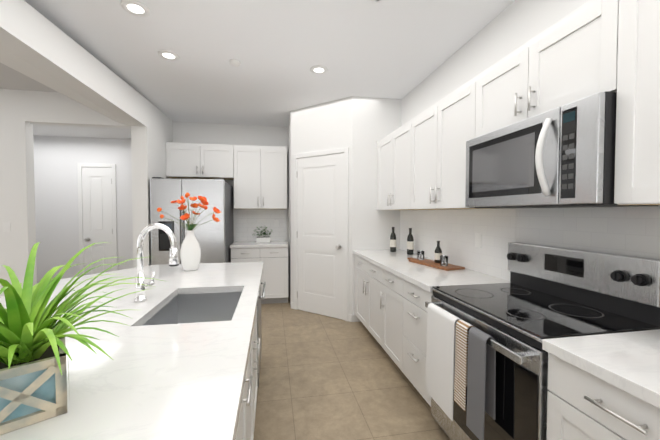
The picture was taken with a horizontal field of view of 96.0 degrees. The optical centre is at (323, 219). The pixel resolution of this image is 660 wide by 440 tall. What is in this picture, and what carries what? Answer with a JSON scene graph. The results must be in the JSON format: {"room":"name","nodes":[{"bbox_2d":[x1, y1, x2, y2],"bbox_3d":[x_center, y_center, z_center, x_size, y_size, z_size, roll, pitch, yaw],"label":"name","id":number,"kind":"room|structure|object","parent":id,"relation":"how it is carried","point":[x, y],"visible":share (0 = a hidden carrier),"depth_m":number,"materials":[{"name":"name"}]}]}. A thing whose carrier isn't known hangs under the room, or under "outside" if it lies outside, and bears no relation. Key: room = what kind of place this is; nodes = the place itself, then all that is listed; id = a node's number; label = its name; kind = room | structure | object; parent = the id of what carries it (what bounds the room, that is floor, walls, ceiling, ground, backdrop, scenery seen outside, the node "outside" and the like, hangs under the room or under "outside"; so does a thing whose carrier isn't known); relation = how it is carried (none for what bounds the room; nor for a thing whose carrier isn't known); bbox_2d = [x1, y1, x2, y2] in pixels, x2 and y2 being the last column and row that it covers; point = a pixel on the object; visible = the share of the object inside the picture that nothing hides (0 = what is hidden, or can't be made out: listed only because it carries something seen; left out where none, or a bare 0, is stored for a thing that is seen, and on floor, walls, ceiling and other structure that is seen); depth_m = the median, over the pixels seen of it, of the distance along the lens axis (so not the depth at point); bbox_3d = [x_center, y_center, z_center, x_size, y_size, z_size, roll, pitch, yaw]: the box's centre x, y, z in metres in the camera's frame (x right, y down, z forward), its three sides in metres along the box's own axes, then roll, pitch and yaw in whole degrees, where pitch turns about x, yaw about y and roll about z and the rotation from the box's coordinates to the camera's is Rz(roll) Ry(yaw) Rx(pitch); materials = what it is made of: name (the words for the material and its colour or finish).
{"room":"kitchen","nodes":[
{"label":"kitchen","id":0,"kind":"room"},
{"bbox_2d":[0,63,56,91],"bbox_3d":[-2.326,-1.437,-0.637,1.299,0.004,8.636,0,1,-10],"label":"ceiling strip","id":1,"kind":"object","parent":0,"point":[11,79],"visible":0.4,"depth_m":3.31,"materials":[{"name":"white paint"}]},
{"bbox_2d":[0,89,130,296],"bbox_3d":[-5.105,-0.116,3.361,5.425,2.850,0.120,0,1,-10],"label":"wall","id":2,"kind":"structure","parent":0,"point":[22,112],"depth_m":3.55,"materials":[{"name":"white paint"}]},
{"bbox_2d":[3,222,10,231],"bbox_3d":[-3.766,0.084,3.531,0.075,0.115,0.008,0,1,-10],"label":"light switch","id":3,"kind":"object","parent":2,"relation":"attached to","point":[6,226],"visible":1,"depth_m":3.53,"materials":[{"name":"white plastic"}]},
{"bbox_2d":[33,124,130,138],"bbox_3d":[-3.990,-1.373,4.214,2.923,0.080,1.244,0,1,-10],"label":"ceiling","id":4,"kind":"structure","parent":0,"point":[80,131],"depth_m":4.50,"materials":[{"name":"white paint"}]},
{"bbox_2d":[33,136,132,282],"bbox_3d":[-4.128,-0.156,4.903,3.075,2.850,0.100,0,1,-10],"label":"wall","id":5,"kind":"structure","parent":0,"point":[57,159],"depth_m":4.83,"materials":[{"name":"white paint"}]},
{"bbox_2d":[77,163,117,275],"bbox_3d":[-3.727,0.170,4.892,0.560,2.200,0.074,0,1,-10],"label":"hall door","id":6,"kind":"structure","parent":5,"relation":"in","point":[97,210],"depth_m":4.91,"materials":[{"name":"white painted wood"},{"name":"brushed nickel"}]},
{"bbox_2d":[131,126,171,267],"bbox_3d":[-2.415,0.045,4.274,0.185,2.480,0.994,0,1,-10],"label":"column","id":7,"kind":"structure","parent":0,"point":[148,152],"depth_m":3.78,"materials":[{"name":"white paint"}]},
{"bbox_2d":[172,121,287,242],"bbox_3d":[-0.929,-0.161,5.091,3.395,2.850,0.120,0,1,-10],"label":"wall","id":8,"kind":"structure","parent":0,"point":[215,133],"depth_m":4.91,"materials":[{"name":"white paint"}]},
{"bbox_2d":[166,142,233,179],"bbox_3d":[-1.896,-0.912,4.655,0.970,0.514,0.368,0,1,-10],"label":"upper cabinet","id":9,"kind":"object","parent":8,"relation":"attached to","point":[196,161],"visible":0.98,"depth_m":4.51,"materials":[{"name":"white wood"}]},
{"bbox_2d":[233,145,286,208],"bbox_3d":[-1.010,-0.676,4.814,0.825,0.994,0.368,0,1,-10],"label":"upper cabinet","id":10,"kind":"object","parent":8,"relation":"attached to","point":[260,177],"visible":1,"depth_m":4.67,"materials":[{"name":"white wood"}]},
{"bbox_2d":[24,0,514,126],"bbox_3d":[-0.815,-1.532,1.025,4.845,0.100,11.400,0,1,-10],"label":"ceiling","id":11,"kind":"structure","parent":0,"point":[388,49],"depth_m":2.61,"materials":[{"name":"white paint"}]},
{"bbox_2d":[0,0,172,141],"bbox_3d":[-2.405,-1.277,-0.142,1.658,0.390,9.630,0,1,-10],"label":"beam","id":12,"kind":"structure","parent":11,"relation":"attached to","point":[35,44],"depth_m":2.41,"materials":[{"name":"white paint"}]},
{"bbox_2d":[120,0,149,16],"bbox_3d":[-1.335,-1.504,2.113,0.180,0.012,0.180,0,1,-10],"label":"recessed light","id":13,"kind":"object","parent":11,"relation":"in","point":[136,8],"visible":1,"depth_m":2.10,"materials":[{"name":"white plastic"}]},
{"bbox_2d":[158,50,179,60],"bbox_3d":[-1.430,-1.520,2.746,0.180,0.012,0.180,0,1,-10],"label":"recessed light","id":14,"kind":"object","parent":11,"relation":"in","point":[169,55],"visible":0.94,"depth_m":2.74,"materials":[{"name":"white plastic"}]},
{"bbox_2d":[230,59,240,66],"bbox_3d":[-0.852,-1.515,2.867,0.104,0.028,0.104,0,1,-10],"label":"smoke detector","id":15,"kind":"object","parent":11,"relation":"attached to","point":[235,62],"visible":1,"depth_m":2.85,"materials":[{"name":"white plastic"}]},
{"bbox_2d":[310,65,327,73],"bbox_3d":[-0.046,-1.527,3.026,0.180,0.012,0.180,0,1,-10],"label":"recessed light","id":16,"kind":"object","parent":11,"relation":"in","point":[318,69],"visible":1,"depth_m":3.01,"materials":[{"name":"white plastic"}]},
{"bbox_2d":[288,96,401,319],"bbox_3d":[0.201,-0.145,4.475,1.380,2.850,1.480,0,1,-10],"label":"wall","id":17,"kind":"structure","parent":0,"point":[359,127],"depth_m":3.80,"materials":[{"name":"white paint"}]},
{"bbox_2d":[294,147,348,320],"bbox_3d":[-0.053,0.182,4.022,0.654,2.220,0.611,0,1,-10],"label":"pantry door","id":18,"kind":"structure","parent":17,"relation":"in","point":[321,192],"depth_m":4.00,"materials":[{"name":"white wood"}]},
{"bbox_2d":[291,302,351,321],"bbox_3d":[-0.055,1.246,4.055,0.998,0.090,0.012,1,2,33],"label":"baseboard","id":19,"kind":"structure","parent":17,"relation":"attached to","point":[349,315],"depth_m":3.80,"materials":[{"name":"white wood"}]},
{"bbox_2d":[352,315,360,321],"bbox_3d":[0.431,1.253,3.793,0.130,0.090,0.012,0,1,-10],"label":"baseboard","id":20,"kind":"structure","parent":17,"relation":"attached to","point":[355,318],"depth_m":3.78,"materials":[{"name":"white wood"}]},
{"bbox_2d":[253,294,449,439],"bbox_3d":[-2.847,1.416,0.749,8.970,0.080,11.400,0,1,-10],"label":"floor","id":21,"kind":"structure","parent":0,"point":[322,377],"depth_m":2.37,"materials":[{"name":"tile"}]},
{"bbox_2d":[150,177,233,264],"bbox_3d":[-1.842,0.359,4.344,0.904,1.850,0.966,0,1,-10],"label":"fridge","id":22,"kind":"object","parent":21,"relation":"on","point":[215,239],"visible":0.6,"depth_m":3.88,"materials":[{"name":"grey metal"}]},
{"bbox_2d":[140,274,261,439],"bbox_3d":[-0.867,0.919,1.516,1.058,0.876,2.578,0,1,-10],"label":"kitchen island","id":23,"kind":"object","parent":21,"relation":"on","point":[245,431],"depth_m":1.64,"materials":[{"name":"white wood"}]},
{"bbox_2d":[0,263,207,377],"bbox_3d":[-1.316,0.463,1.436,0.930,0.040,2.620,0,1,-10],"label":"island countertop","id":24,"kind":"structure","parent":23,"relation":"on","point":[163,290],"depth_m":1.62,"materials":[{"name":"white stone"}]},
{"bbox_2d":[0,242,166,434],"bbox_3d":[-0.763,0.257,0.734,0.683,0.405,0.696,0,1,-10],"label":"potted plant","id":25,"kind":"object","parent":24,"relation":"on","point":[33,371],"visible":1,"depth_m":0.69,"materials":[{"name":"green plant"}]},
{"bbox_2d":[135,223,178,301],"bbox_3d":[-0.917,0.225,1.661,0.222,0.422,0.135,0,1,-10],"label":"faucet","id":26,"kind":"object","parent":24,"relation":"on","point":[173,261],"visible":0.96,"depth_m":1.60,"materials":[{"name":"silver metal"}]},
{"bbox_2d":[157,193,220,270],"bbox_3d":[-1.098,0.097,2.473,0.525,0.638,0.378,0,1,-10],"label":"vase","id":27,"kind":"object","parent":24,"relation":"on","point":[190,253],"visible":1,"depth_m":2.42,"materials":[{"name":"white ceramic"}]},
{"bbox_2d":[0,262,262,439],"bbox_3d":[-0.609,0.459,1.558,0.505,0.040,2.620,0,1,-10],"label":"island countertop","id":28,"kind":"structure","parent":23,"relation":"on","point":[183,381],"depth_m":0.85,"materials":[{"name":"white stone"}]},
{"bbox_2d":[142,292,241,325],"bbox_3d":[-0.665,0.589,1.603,0.426,0.220,0.656,0,1,-10],"label":"sink","id":29,"kind":"object","parent":28,"relation":"in","point":[194,308],"visible":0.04,"depth_m":1.91,"materials":[{"name":"silver metal"}]},
{"bbox_2d":[257,282,265,386],"bbox_3d":[-0.805,0.898,2.414,0.657,0.871,0.602,0,1,-10],"label":"dishwasher","id":30,"kind":"object","parent":23,"relation":"in","point":[259,315],"visible":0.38,"depth_m":2.34,"materials":[{"name":"grey metal"}]},
{"bbox_2d":[230,209,287,303],"bbox_3d":[-0.998,0.551,4.702,0.850,1.448,0.656,0,1,-10],"label":"base cabinet","id":31,"kind":"object","parent":21,"relation":"on","point":[272,255],"depth_m":4.49,"materials":[{"name":"white wood"}]},
{"bbox_2d":[252,227,271,242],"bbox_3d":[-0.972,0.226,4.733,0.353,0.263,0.287,0,1,-10],"label":"plant pot","id":32,"kind":"object","parent":31,"relation":"on","point":[264,239],"visible":1,"depth_m":4.68,"materials":[{"name":"white ceramic"}]},
{"bbox_2d":[353,209,515,406],"bbox_3d":[0.841,0.610,2.904,0.656,1.421,1.866,0,1,-10],"label":"base cabinet","id":33,"kind":"object","parent":21,"relation":"on","point":[393,292],"depth_m":2.50,"materials":[{"name":"white wood"}]},
{"bbox_2d":[390,227,395,251],"bbox_3d":[0.849,0.236,3.612,0.075,0.301,0.075,0,1,-10],"label":"wine bottle","id":34,"kind":"object","parent":33,"relation":"on","point":[393,242],"visible":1,"depth_m":3.58,"materials":[{"name":"black glass"}]},
{"bbox_2d":[407,228,413,254],"bbox_3d":[0.990,0.242,3.383,0.075,0.301,0.075,0,1,-10],"label":"wine bottle","id":35,"kind":"object","parent":33,"relation":"on","point":[410,244],"visible":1,"depth_m":3.36,"materials":[{"name":"black glass"}]},
{"bbox_2d":[407,257,464,270],"bbox_3d":[0.991,0.399,2.757,0.200,0.018,0.620,-1,2,-21],"label":"serving board","id":36,"kind":"object","parent":33,"relation":"on","point":[429,263],"visible":0.92,"depth_m":2.63,"materials":[{"name":"brown wood"}]},
{"bbox_2d":[417,250,424,259],"bbox_3d":[0.949,0.343,2.891,0.068,0.085,0.068,0,1,-10],"label":"glass tumbler","id":37,"kind":"object","parent":36,"relation":"on","point":[420,254],"visible":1,"depth_m":2.86,"materials":[{"name":"white"}]},
{"bbox_2d":[434,241,441,262],"bbox_3d":[1.050,0.290,2.714,0.065,0.200,0.065,0,1,-10],"label":"wine bottle","id":38,"kind":"object","parent":36,"relation":"on","point":[438,252],"visible":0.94,"depth_m":2.69,"materials":[{"name":"black glass"}]},
{"bbox_2d":[440,255,447,265],"bbox_3d":[1.041,0.352,2.562,0.068,0.085,0.068,0,1,-10],"label":"glass tumbler","id":39,"kind":"object","parent":36,"relation":"on","point":[443,260],"visible":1,"depth_m":2.54,"materials":[{"name":"clear glass"}]},
{"bbox_2d":[475,233,481,247],"bbox_3d":[1.246,0.164,2.390,0.007,0.115,0.075,0,1,-10],"label":"electrical outlet","id":40,"kind":"object","parent":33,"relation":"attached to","point":[478,240],"visible":1,"depth_m":2.38,"materials":[{"name":"white plastic"}]},
{"bbox_2d":[425,242,659,439],"bbox_3d":[1.041,0.757,1.582,0.682,1.195,0.802,0,1,-10],"label":"stove","id":41,"kind":"object","parent":21,"relation":"on","point":[548,292],"visible":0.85,"depth_m":1.38,"materials":[{"name":"grey"}]},
{"bbox_2d":[426,303,461,420],"bbox_3d":[0.682,0.781,1.690,0.062,0.541,0.270,0,1,-10],"label":"towel","id":42,"kind":"object","parent":41,"relation":"hanging from","point":[440,354],"visible":0.75,"depth_m":1.66,"materials":[{"name":"white fabric"}]},
{"bbox_2d":[454,320,473,410],"bbox_3d":[0.715,0.726,1.498,0.062,0.421,0.085,0,1,-10],"label":"towel","id":43,"kind":"object","parent":41,"relation":"hanging from","point":[461,360],"visible":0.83,"depth_m":1.49,"materials":[{"name":"beige fabric"}]},
{"bbox_2d":[466,327,495,439],"bbox_3d":[0.735,0.759,1.386,0.062,0.481,0.115,0,1,-10],"label":"hanging towel","id":44,"kind":"object","parent":41,"relation":"hanging from","point":[481,388],"visible":0.98,"depth_m":1.37,"materials":[{"name":"grey fabric"}]},
{"bbox_2d":[542,329,659,439],"bbox_3d":[1.383,0.690,-0.229,0.656,1.421,2.868,0,1,-10],"label":"base cabinet","id":45,"kind":"object","parent":21,"relation":"on","point":[603,387],"depth_m":0.98,"materials":[{"name":"white wood"}]},
{"bbox_2d":[401,0,659,209],"bbox_3d":[1.498,-0.068,1.463,0.150,2.850,11.400,0,1,-10],"label":"wall","id":46,"kind":"structure","parent":0,"point":[513,26],"depth_m":2.28,"materials":[{"name":"white paint"}]},
{"bbox_2d":[377,124,404,209],"bbox_3d":[0.929,-0.553,3.321,0.330,0.875,1.016,0,1,-10],"label":"upper cabinet","id":47,"kind":"object","parent":46,"relation":"attached to","point":[390,149],"depth_m":3.32,"materials":[{"name":"white wood"}]},
{"bbox_2d":[405,74,497,209],"bbox_3d":[1.078,-0.531,2.462,0.330,0.875,0.970,0,1,-10],"label":"upper cabinet","id":48,"kind":"object","parent":46,"relation":"attached to","point":[421,160],"depth_m":2.35,"materials":[{"name":"white wood"}]},
{"bbox_2d":[475,0,618,137],"bbox_3d":[1.211,-0.730,1.574,0.368,0.432,0.814,0,1,-10],"label":"upper cabinet","id":49,"kind":"object","parent":46,"relation":"attached to","point":[572,56],"visible":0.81,"depth_m":1.41,"materials":[{"name":"white wood"}]},
{"bbox_2d":[465,91,657,207],"bbox_3d":[1.157,-0.289,1.576,0.473,0.444,0.804,0,1,-10],"label":"microwave","id":50,"kind":"object","parent":49,"relation":"attached to","point":[563,156],"visible":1,"depth_m":1.33,"materials":[{"name":"silver metal"}]},
{"bbox_2d":[516,206,659,258],"bbox_3d":[1.387,0.193,1.628,0.012,0.521,0.810,0,1,-10],"label":"backsplash","id":51,"kind":"structure","parent":46,"relation":"attached to","point":[632,231],"depth_m":1.52,"materials":[{"name":"white tile"}]},
{"bbox_2d":[614,0,659,204],"bbox_3d":[1.382,-0.486,0.704,0.330,0.875,0.970,0,1,-10],"label":"upper cabinet","id":52,"kind":"object","parent":46,"relation":"attached to","point":[637,162],"visible":1,"depth_m":1.07,"materials":[{"name":"white wood"}]}
]}

